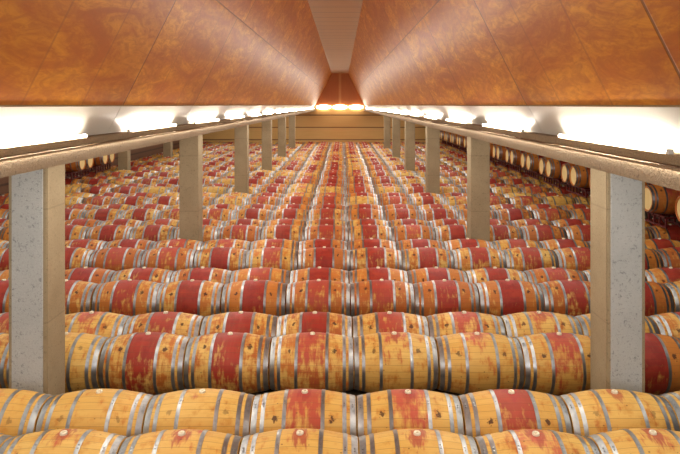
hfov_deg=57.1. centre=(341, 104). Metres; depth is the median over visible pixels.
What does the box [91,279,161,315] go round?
wine barrel
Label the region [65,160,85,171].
wine barrel
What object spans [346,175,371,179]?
wine barrel
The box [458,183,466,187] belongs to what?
wine barrel
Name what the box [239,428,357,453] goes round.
wine barrel
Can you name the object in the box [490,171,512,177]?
wine barrel
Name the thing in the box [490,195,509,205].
wine barrel
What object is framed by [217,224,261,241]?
wine barrel
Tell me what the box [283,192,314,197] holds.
wine barrel
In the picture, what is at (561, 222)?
wine barrel
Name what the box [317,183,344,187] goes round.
wine barrel
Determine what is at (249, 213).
wine barrel
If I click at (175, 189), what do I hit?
wine barrel
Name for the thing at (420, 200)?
wine barrel
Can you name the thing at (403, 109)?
light
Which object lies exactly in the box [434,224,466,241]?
wine barrel
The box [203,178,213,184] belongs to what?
wine barrel
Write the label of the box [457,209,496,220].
wine barrel
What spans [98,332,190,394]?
wine barrel
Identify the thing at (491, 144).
wine barrel
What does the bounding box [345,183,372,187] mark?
wine barrel
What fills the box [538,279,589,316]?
wine barrel
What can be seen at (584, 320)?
wine barrel
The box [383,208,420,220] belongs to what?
wine barrel
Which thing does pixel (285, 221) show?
wine barrel
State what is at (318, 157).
barrels
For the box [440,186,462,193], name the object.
wine barrel
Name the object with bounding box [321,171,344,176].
wine barrel
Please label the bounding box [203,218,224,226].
wine barrel
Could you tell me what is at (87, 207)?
wine barrel
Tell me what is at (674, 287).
wine barrel
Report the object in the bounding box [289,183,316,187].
wine barrel
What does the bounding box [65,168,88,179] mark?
rack
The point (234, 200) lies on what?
wine barrel
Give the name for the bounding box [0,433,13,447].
wine barrel
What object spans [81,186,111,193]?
wine barrel
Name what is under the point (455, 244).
wine barrel
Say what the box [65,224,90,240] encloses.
wine barrel
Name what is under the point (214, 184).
wine barrel
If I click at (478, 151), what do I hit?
concrete column
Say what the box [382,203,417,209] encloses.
wine barrel
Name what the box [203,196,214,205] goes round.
wine barrel
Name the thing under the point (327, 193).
wine barrel
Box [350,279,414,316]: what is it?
wine barrel
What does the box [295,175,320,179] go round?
wine barrel
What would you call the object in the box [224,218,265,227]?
wine barrel
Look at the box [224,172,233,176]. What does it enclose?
wine barrel
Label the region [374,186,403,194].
wine barrel
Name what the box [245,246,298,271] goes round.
wine barrel
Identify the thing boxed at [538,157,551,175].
wine barrel
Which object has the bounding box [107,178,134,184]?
wine barrel
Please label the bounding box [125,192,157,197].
wine barrel
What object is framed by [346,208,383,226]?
wine barrel
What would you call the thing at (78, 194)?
wine barrel
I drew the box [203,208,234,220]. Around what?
wine barrel
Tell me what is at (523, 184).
wine barrel
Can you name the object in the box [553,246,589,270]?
wine barrel
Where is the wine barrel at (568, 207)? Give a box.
[560,203,589,210]
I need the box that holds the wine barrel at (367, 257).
[350,246,401,270]
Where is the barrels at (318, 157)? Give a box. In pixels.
[90,141,526,173]
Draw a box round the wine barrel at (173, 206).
[168,204,204,209]
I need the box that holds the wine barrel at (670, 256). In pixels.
[655,247,679,267]
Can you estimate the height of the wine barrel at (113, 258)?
0.729 m
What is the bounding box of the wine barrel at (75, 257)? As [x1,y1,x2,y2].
[65,246,94,268]
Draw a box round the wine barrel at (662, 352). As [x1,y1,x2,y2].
[645,333,679,394]
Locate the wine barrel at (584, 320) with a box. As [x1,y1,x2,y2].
[575,314,658,335]
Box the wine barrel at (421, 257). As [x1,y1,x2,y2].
[401,246,453,270]
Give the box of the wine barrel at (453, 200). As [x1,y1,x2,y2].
[444,195,466,205]
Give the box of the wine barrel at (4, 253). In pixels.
[0,248,8,270]
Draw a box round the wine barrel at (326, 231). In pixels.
[304,224,347,249]
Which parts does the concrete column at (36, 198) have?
panel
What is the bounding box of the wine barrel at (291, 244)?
[250,238,298,250]
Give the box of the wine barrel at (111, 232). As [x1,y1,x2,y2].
[86,224,133,241]
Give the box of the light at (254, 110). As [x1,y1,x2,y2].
[245,105,265,116]
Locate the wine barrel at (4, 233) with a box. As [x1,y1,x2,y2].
[0,227,8,240]
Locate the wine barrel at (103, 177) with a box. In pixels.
[90,175,116,179]
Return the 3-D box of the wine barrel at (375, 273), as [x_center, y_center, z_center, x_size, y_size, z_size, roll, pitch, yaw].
[0.616,3.134,10.690,0.988,0.729,0.710,0,0,0]
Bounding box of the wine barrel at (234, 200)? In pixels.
[214,195,247,205]
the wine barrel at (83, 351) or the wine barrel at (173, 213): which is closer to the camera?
the wine barrel at (83, 351)
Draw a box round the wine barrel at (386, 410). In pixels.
[357,389,463,436]
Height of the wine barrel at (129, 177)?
0.729 m
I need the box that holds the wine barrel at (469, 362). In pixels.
[435,332,523,394]
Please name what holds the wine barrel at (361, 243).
on the floor
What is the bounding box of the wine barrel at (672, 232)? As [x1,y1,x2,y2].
[648,224,679,240]
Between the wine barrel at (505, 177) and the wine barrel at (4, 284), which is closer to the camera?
the wine barrel at (4, 284)
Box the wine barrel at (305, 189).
[286,186,315,193]
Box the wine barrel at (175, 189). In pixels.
[169,187,178,192]
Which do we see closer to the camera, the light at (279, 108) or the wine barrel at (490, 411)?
the wine barrel at (490, 411)
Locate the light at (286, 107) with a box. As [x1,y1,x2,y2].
[281,105,290,111]
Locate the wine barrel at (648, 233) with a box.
[645,227,653,239]
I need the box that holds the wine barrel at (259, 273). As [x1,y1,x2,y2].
[230,266,289,284]
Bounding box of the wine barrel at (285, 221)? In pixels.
[265,218,306,226]
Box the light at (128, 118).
[107,106,191,132]
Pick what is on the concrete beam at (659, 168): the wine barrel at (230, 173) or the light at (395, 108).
the light at (395, 108)
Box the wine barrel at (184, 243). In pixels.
[152,238,202,249]
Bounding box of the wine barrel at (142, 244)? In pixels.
[104,238,154,249]
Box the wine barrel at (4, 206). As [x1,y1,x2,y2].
[0,204,8,208]
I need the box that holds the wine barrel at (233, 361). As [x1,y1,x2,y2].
[184,332,271,393]
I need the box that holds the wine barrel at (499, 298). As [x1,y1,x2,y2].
[475,279,544,316]
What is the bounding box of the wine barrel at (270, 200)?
[247,195,279,205]
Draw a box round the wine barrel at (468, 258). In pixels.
[451,246,505,270]
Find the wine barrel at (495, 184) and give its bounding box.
[490,183,513,187]
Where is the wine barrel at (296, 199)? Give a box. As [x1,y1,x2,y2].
[280,195,312,206]
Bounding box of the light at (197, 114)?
[183,106,227,123]
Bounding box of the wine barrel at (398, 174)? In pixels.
[393,171,416,176]
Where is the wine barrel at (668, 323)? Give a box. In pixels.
[647,312,679,337]
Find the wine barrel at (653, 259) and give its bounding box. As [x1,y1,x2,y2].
[645,249,662,269]
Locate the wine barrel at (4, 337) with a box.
[0,333,8,388]
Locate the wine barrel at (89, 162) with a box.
[84,158,93,168]
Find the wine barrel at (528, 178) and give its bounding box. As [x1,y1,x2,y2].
[525,175,543,179]
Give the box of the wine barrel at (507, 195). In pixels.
[503,192,535,197]
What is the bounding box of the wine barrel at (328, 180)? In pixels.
[319,178,344,184]
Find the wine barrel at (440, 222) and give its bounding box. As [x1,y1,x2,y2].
[429,218,466,226]
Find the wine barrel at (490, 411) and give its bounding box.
[457,389,571,437]
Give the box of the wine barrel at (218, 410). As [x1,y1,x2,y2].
[143,388,254,436]
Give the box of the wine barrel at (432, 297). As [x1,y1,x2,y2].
[413,279,479,316]
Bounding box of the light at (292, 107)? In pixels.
[288,105,295,111]
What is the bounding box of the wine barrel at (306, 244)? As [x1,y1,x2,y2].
[299,238,346,249]
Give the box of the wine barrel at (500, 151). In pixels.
[496,146,508,160]
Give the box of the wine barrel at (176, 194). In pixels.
[157,192,178,196]
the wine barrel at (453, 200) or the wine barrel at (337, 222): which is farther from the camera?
the wine barrel at (453, 200)
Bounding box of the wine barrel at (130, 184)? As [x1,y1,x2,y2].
[119,183,147,187]
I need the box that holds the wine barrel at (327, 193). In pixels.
[315,192,345,205]
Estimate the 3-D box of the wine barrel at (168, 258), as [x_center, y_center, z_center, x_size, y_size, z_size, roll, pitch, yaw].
[-3.352,3.134,12.228,0.988,0.729,0.710,0,0,0]
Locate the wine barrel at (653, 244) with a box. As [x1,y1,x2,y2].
[645,238,679,249]
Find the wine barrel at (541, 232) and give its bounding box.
[519,224,566,241]
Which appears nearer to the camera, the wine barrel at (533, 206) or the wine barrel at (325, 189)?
the wine barrel at (533, 206)
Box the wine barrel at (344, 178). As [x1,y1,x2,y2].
[321,175,345,184]
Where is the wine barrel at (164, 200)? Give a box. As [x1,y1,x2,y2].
[147,195,178,205]
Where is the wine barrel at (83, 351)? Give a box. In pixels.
[65,332,108,392]
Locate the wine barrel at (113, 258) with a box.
[89,246,145,270]
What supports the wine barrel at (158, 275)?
on the floor
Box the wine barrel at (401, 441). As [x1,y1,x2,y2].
[358,429,478,453]
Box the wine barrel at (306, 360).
[269,332,353,391]
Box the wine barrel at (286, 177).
[270,175,294,179]
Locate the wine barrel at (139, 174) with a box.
[128,171,152,176]
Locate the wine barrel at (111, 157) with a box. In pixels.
[107,154,114,162]
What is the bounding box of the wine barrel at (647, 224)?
[645,218,675,226]
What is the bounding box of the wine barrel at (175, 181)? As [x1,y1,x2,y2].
[160,178,178,184]
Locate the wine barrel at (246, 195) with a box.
[220,192,251,197]
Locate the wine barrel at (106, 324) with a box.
[65,311,130,337]
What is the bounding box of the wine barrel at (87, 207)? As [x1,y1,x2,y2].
[65,203,97,210]
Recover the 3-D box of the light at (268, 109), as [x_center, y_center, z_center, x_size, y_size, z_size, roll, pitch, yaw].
[-2.126,0.135,18.280,0.156,0.266,2.758,0,0,0]
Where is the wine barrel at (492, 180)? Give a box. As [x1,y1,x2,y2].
[490,178,503,183]
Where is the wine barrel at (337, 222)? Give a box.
[306,218,346,226]
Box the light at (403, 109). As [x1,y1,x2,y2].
[397,105,409,114]
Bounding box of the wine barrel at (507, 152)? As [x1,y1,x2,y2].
[505,148,513,162]
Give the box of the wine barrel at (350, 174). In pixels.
[345,171,368,176]
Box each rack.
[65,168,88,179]
[84,163,110,172]
[496,159,512,166]
[509,163,532,172]
[525,169,550,179]
[543,175,574,187]
[566,183,589,197]
[645,211,679,227]
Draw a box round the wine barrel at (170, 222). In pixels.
[141,218,178,226]
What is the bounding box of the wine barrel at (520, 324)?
[500,311,582,337]
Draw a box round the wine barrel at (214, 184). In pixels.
[204,183,232,187]
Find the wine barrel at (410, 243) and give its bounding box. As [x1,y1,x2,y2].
[395,238,444,250]
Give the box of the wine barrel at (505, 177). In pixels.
[499,175,524,179]
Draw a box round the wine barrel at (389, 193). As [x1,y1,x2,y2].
[378,192,408,197]
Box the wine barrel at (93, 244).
[65,238,106,249]
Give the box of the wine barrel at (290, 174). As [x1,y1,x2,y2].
[272,171,296,177]
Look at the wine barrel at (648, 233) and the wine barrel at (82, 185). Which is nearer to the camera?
the wine barrel at (648, 233)
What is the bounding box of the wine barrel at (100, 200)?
[82,195,116,205]
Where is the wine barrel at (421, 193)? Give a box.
[409,192,440,197]
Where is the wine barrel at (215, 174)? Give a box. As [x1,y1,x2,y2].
[203,171,224,176]
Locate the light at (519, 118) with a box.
[469,106,541,132]
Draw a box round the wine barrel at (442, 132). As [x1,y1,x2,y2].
[441,131,445,139]
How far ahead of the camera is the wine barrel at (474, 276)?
10.51 m
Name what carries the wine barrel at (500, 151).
on the rack at (503, 163)
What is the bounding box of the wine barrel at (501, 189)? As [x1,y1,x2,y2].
[491,186,520,193]
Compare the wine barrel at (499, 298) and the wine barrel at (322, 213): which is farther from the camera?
the wine barrel at (322, 213)
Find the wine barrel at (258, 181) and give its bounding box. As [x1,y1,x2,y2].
[249,178,266,184]
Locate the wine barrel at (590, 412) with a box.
[559,389,679,436]
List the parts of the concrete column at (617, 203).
panel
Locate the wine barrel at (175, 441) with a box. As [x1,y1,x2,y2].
[118,429,242,453]
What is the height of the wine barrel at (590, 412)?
0.729 m
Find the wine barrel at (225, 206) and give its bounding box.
[204,203,240,210]
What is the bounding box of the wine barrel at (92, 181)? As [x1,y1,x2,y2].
[81,178,107,184]
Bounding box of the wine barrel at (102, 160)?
[93,155,107,165]
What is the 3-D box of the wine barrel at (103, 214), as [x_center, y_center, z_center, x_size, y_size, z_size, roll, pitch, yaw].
[-6.389,3.134,16.845,0.988,0.729,0.710,0,0,0]
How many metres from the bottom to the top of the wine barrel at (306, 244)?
0.729 m
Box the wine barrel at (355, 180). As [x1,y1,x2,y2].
[346,178,371,184]
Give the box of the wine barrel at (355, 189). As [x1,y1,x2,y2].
[345,186,373,193]
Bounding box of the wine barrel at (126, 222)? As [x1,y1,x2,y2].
[100,218,143,226]
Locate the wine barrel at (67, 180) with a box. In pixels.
[65,178,81,184]
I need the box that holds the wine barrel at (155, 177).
[142,175,167,179]
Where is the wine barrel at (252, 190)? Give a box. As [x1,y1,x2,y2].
[228,187,257,193]
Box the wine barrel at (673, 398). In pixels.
[658,391,679,427]
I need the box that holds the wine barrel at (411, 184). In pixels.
[401,183,425,187]
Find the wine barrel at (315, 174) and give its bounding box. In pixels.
[296,171,320,177]
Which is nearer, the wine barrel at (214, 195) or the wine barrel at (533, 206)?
the wine barrel at (533, 206)
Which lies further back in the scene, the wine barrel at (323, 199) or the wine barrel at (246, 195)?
the wine barrel at (246, 195)
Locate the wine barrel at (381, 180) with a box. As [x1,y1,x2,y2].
[372,178,398,184]
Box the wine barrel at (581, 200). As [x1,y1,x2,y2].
[574,195,589,204]
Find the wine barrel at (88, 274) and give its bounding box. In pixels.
[65,267,115,283]
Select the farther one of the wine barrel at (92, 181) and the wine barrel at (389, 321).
the wine barrel at (92, 181)
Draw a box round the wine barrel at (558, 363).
[517,332,589,395]
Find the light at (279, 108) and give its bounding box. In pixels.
[273,105,284,112]
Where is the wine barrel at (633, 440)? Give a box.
[587,428,679,453]
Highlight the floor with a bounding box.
[154,168,678,435]
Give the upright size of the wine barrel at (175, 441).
0.729 m
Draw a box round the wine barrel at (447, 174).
[441,171,464,176]
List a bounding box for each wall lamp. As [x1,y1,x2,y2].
[316,105,330,108]
[333,105,346,108]
[349,105,362,108]
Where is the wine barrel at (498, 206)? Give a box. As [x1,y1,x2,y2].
[490,203,525,210]
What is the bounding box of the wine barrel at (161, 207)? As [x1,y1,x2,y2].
[133,203,168,210]
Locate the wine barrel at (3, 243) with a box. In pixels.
[0,240,8,248]
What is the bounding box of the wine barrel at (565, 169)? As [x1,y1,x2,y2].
[561,163,577,183]
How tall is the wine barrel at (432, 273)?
0.729 m
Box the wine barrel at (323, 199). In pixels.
[313,195,344,205]
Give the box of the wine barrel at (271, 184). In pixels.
[260,183,288,187]
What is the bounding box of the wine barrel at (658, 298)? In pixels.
[645,281,673,315]
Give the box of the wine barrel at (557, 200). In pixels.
[541,195,576,205]
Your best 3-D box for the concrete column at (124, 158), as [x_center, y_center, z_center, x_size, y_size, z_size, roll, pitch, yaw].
[-9.615,1.965,27.600,0.410,3.070,0.440,0,0,0]
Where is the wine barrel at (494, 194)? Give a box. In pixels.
[490,192,503,196]
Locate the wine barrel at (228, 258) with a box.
[193,246,247,270]
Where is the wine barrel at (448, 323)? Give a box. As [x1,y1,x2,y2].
[426,311,505,338]
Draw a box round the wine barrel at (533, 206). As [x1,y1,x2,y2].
[525,203,560,210]
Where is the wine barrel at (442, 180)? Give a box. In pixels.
[425,178,450,183]
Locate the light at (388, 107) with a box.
[385,105,393,111]
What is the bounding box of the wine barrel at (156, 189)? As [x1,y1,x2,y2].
[140,185,169,193]
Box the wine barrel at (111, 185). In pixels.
[91,183,119,187]
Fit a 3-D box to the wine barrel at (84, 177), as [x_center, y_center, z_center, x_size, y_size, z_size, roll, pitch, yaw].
[-10.338,3.134,24.546,0.988,0.729,0.710,0,0,0]
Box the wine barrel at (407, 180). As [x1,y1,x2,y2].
[398,178,424,184]
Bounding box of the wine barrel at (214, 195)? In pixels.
[203,192,220,197]
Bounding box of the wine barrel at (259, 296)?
[221,279,286,316]
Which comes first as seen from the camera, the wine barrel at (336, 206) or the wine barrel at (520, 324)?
the wine barrel at (520, 324)
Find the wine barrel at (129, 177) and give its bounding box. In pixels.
[116,175,142,179]
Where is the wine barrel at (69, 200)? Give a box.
[65,195,83,205]
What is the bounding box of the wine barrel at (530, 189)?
[520,186,550,193]
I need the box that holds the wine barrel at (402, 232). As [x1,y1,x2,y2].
[391,224,434,241]
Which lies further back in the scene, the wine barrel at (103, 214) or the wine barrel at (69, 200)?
the wine barrel at (69, 200)
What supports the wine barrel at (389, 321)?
on the floor
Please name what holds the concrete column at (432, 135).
on the floor
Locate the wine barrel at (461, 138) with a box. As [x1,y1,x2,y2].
[459,136,465,146]
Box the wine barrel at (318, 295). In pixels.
[286,279,349,315]
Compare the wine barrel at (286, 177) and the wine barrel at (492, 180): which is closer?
the wine barrel at (492, 180)
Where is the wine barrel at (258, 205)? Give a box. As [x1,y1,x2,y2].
[240,203,275,210]
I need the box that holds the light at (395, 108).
[390,105,400,112]
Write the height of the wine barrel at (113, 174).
0.729 m
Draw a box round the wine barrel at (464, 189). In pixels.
[462,187,491,192]
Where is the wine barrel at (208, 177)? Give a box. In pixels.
[203,175,218,179]
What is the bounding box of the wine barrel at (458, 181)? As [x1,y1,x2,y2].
[451,178,466,184]
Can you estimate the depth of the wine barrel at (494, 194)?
19.79 m
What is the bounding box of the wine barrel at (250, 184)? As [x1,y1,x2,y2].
[232,183,260,187]
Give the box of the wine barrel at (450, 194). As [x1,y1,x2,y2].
[440,192,466,197]
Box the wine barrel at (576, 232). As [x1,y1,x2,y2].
[563,224,589,241]
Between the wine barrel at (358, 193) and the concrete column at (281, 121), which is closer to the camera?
the wine barrel at (358, 193)
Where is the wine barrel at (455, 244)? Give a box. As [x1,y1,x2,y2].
[443,238,493,249]
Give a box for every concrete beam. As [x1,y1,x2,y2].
[0,108,315,177]
[364,108,679,190]
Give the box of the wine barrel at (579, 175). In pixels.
[569,165,589,187]
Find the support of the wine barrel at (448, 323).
on the floor
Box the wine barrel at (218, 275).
[170,267,231,283]
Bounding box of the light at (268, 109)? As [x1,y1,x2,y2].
[261,105,276,114]
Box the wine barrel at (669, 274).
[645,267,679,283]
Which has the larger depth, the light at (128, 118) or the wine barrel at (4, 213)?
the wine barrel at (4, 213)
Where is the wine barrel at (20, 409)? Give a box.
[0,388,53,435]
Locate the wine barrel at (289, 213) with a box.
[271,208,308,220]
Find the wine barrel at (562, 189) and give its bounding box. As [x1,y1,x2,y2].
[549,186,578,193]
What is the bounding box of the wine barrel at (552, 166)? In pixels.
[545,159,567,178]
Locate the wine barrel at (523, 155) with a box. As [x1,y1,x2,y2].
[520,152,532,168]
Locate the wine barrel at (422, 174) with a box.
[417,172,440,177]
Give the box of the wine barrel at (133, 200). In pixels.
[115,195,148,205]
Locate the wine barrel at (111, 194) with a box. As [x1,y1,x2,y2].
[94,192,126,197]
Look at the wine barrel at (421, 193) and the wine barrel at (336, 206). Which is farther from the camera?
the wine barrel at (421, 193)
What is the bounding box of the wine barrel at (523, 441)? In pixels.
[474,429,599,453]
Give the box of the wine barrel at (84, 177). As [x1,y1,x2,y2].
[67,175,91,179]
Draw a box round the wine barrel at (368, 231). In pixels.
[348,224,391,240]
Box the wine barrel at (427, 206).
[418,203,453,210]
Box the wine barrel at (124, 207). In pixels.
[97,203,133,210]
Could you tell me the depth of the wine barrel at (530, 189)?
21.25 m
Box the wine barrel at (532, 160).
[526,154,543,171]
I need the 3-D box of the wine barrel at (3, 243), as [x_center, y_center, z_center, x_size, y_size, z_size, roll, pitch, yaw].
[-7.388,3.134,12.994,0.988,0.729,0.710,0,0,0]
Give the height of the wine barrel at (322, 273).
0.729 m
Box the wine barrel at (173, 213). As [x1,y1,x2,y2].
[158,208,178,219]
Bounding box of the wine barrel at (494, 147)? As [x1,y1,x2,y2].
[492,145,500,158]
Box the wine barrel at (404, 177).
[397,175,422,179]
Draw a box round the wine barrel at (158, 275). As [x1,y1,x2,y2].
[110,267,173,283]
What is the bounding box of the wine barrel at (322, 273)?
[289,266,348,282]
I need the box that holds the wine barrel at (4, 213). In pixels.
[0,208,8,218]
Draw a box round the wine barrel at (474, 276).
[465,267,527,283]
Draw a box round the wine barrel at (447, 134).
[446,132,452,141]
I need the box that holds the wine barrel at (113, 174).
[104,171,128,176]
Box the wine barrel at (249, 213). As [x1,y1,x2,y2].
[233,208,271,220]
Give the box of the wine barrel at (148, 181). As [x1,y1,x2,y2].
[134,178,160,184]
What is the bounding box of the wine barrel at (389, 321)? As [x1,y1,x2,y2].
[352,311,428,337]
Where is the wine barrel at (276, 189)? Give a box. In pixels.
[257,186,286,193]
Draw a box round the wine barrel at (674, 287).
[664,281,679,311]
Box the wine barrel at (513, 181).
[504,178,530,184]
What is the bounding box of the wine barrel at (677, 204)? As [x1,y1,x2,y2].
[675,196,679,221]
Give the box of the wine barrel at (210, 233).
[173,225,219,241]
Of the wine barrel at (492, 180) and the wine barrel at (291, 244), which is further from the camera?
the wine barrel at (492, 180)
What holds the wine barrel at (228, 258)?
on the floor
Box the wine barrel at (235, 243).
[201,238,250,249]
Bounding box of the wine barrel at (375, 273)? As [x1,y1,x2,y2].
[349,267,407,283]
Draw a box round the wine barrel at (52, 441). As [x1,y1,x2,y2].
[0,429,126,453]
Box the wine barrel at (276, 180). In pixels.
[266,178,292,184]
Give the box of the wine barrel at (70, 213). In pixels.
[65,208,86,220]
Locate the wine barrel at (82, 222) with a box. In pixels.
[65,218,101,226]
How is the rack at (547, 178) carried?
on the wine barrel at (545, 185)
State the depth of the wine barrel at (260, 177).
24.40 m
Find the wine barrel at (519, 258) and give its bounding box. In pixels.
[502,246,558,270]
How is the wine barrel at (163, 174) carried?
on the floor
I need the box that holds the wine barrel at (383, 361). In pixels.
[353,331,437,392]
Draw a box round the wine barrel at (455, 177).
[448,175,466,179]
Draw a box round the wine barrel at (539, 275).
[523,267,586,283]
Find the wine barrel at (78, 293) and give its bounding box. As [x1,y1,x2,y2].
[65,279,98,313]
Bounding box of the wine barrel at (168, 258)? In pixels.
[141,246,196,270]
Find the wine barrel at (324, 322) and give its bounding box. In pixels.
[276,311,351,336]
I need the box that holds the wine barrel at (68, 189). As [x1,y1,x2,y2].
[65,186,82,193]
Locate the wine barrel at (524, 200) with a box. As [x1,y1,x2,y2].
[509,195,543,205]
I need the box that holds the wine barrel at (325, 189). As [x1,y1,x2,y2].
[316,186,344,193]
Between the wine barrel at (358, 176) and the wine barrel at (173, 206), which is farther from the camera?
the wine barrel at (358, 176)
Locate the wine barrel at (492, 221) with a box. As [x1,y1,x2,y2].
[490,218,511,225]
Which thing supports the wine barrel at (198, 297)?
on the floor
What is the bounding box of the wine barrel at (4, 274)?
[0,269,8,279]
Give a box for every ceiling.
[0,0,330,104]
[308,0,362,72]
[348,0,679,104]
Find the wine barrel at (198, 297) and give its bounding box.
[156,279,224,316]
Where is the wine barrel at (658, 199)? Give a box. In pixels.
[645,184,679,213]
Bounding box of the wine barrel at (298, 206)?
[275,203,310,210]
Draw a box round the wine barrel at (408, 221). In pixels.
[388,218,429,226]
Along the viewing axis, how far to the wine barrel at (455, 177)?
24.41 m
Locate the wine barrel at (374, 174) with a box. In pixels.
[369,171,392,178]
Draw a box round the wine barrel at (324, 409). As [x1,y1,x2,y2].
[250,389,355,435]
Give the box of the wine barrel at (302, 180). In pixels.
[293,178,318,184]
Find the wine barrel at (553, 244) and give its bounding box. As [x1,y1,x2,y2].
[540,238,589,249]
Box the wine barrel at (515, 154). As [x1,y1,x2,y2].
[510,149,524,165]
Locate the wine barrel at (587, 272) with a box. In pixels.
[582,270,646,281]
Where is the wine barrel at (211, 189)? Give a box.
[203,186,228,193]
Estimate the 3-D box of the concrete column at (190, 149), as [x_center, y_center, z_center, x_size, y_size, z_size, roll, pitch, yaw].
[-3.315,1.965,13.740,0.410,3.070,0.440,0,0,0]
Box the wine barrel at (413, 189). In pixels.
[403,185,425,193]
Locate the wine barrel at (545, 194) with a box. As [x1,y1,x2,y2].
[534,192,566,197]
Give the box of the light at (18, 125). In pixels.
[0,106,120,146]
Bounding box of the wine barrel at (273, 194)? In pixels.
[252,192,283,197]
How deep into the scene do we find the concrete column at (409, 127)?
27.38 m
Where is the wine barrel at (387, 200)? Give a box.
[378,195,411,205]
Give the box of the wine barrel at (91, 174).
[81,171,104,176]
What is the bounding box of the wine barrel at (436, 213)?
[420,208,458,220]
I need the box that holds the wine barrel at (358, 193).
[346,192,377,197]
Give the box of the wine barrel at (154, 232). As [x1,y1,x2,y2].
[130,224,176,241]
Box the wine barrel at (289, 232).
[261,224,304,241]
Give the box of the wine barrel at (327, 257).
[298,246,349,279]
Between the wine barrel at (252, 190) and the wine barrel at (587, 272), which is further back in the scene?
the wine barrel at (252, 190)
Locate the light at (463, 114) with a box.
[438,106,477,123]
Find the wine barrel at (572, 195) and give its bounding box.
[566,192,589,197]
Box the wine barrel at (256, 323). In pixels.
[200,311,277,337]
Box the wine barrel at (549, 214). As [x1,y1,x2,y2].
[531,208,571,220]
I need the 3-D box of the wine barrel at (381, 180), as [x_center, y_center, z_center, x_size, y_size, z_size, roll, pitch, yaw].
[1.637,3.134,23.778,0.988,0.729,0.710,0,0,0]
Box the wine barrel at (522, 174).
[513,171,536,177]
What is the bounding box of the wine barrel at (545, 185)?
[542,183,569,187]
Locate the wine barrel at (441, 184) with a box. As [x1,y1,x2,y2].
[440,183,457,186]
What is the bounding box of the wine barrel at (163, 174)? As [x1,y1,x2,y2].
[152,171,176,177]
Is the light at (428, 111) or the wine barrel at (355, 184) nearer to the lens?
the light at (428, 111)
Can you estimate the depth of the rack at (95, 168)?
26.45 m
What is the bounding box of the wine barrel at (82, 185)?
[65,183,91,187]
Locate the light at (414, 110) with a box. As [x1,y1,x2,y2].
[406,105,423,116]
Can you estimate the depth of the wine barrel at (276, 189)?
21.26 m
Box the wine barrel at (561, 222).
[551,218,589,226]
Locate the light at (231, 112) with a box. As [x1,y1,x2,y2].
[222,106,250,118]
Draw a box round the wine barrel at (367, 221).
[348,218,388,226]
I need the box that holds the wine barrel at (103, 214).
[83,208,123,220]
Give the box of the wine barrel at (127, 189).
[110,185,140,193]
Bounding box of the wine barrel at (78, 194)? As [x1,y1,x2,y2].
[65,192,94,197]
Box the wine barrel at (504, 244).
[492,238,541,249]
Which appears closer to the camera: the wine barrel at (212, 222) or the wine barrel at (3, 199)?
the wine barrel at (212, 222)
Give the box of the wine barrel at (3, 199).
[0,195,8,204]
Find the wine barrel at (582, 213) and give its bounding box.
[569,208,589,220]
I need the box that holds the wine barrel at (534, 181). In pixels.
[530,178,555,184]
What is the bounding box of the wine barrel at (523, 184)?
[514,183,542,187]
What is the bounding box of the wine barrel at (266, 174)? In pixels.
[249,171,272,177]
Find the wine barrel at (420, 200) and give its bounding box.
[411,195,444,205]
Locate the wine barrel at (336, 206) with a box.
[311,203,346,210]
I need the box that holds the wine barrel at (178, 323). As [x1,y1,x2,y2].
[123,311,203,337]
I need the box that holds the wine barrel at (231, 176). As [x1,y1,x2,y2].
[218,175,233,178]
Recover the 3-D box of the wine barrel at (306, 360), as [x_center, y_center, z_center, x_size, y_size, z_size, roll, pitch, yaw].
[-0.358,3.134,7.610,0.988,0.729,0.710,0,0,0]
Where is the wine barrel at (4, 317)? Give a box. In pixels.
[0,312,8,333]
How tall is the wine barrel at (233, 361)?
0.729 m
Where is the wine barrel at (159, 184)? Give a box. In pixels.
[148,183,175,187]
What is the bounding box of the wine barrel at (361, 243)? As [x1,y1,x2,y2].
[348,238,395,250]
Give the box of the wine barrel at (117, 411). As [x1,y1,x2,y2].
[35,389,153,436]
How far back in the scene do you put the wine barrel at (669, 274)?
10.51 m
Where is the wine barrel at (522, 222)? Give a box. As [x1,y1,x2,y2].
[511,218,553,226]
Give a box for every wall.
[0,140,178,194]
[203,73,466,148]
[529,106,679,153]
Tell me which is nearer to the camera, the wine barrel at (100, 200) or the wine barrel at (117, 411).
the wine barrel at (117, 411)
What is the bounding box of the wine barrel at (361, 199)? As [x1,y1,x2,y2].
[346,195,377,205]
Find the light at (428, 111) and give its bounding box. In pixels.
[419,106,443,118]
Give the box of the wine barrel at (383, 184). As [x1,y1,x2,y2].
[373,183,400,187]
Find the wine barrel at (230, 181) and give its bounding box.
[213,178,233,184]
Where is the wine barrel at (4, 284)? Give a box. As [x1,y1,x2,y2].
[0,279,8,312]
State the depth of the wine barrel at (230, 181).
23.58 m
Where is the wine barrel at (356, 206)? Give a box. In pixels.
[347,203,382,210]
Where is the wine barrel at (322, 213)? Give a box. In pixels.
[308,208,345,220]
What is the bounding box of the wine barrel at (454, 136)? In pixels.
[452,134,457,143]
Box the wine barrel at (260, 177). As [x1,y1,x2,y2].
[249,175,269,179]
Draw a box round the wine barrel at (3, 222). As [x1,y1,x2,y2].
[0,218,8,226]
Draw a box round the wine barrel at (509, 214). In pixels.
[495,208,533,220]
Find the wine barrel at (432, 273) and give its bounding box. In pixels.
[407,267,467,283]
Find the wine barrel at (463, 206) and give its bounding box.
[453,204,466,210]
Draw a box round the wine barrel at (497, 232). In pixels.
[490,224,522,241]
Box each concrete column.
[9,164,64,394]
[118,150,130,169]
[163,141,172,156]
[179,135,202,241]
[234,125,248,193]
[262,120,271,170]
[278,117,285,156]
[289,115,294,147]
[384,116,389,148]
[392,118,399,157]
[405,121,414,171]
[426,127,439,193]
[467,137,489,240]
[590,168,644,392]
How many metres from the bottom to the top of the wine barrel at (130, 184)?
0.729 m
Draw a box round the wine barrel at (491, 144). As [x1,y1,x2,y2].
[490,143,496,155]
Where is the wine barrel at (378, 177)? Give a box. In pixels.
[372,175,396,179]
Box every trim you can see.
[0,105,256,106]
[413,105,679,106]
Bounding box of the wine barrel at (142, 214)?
[120,208,160,220]

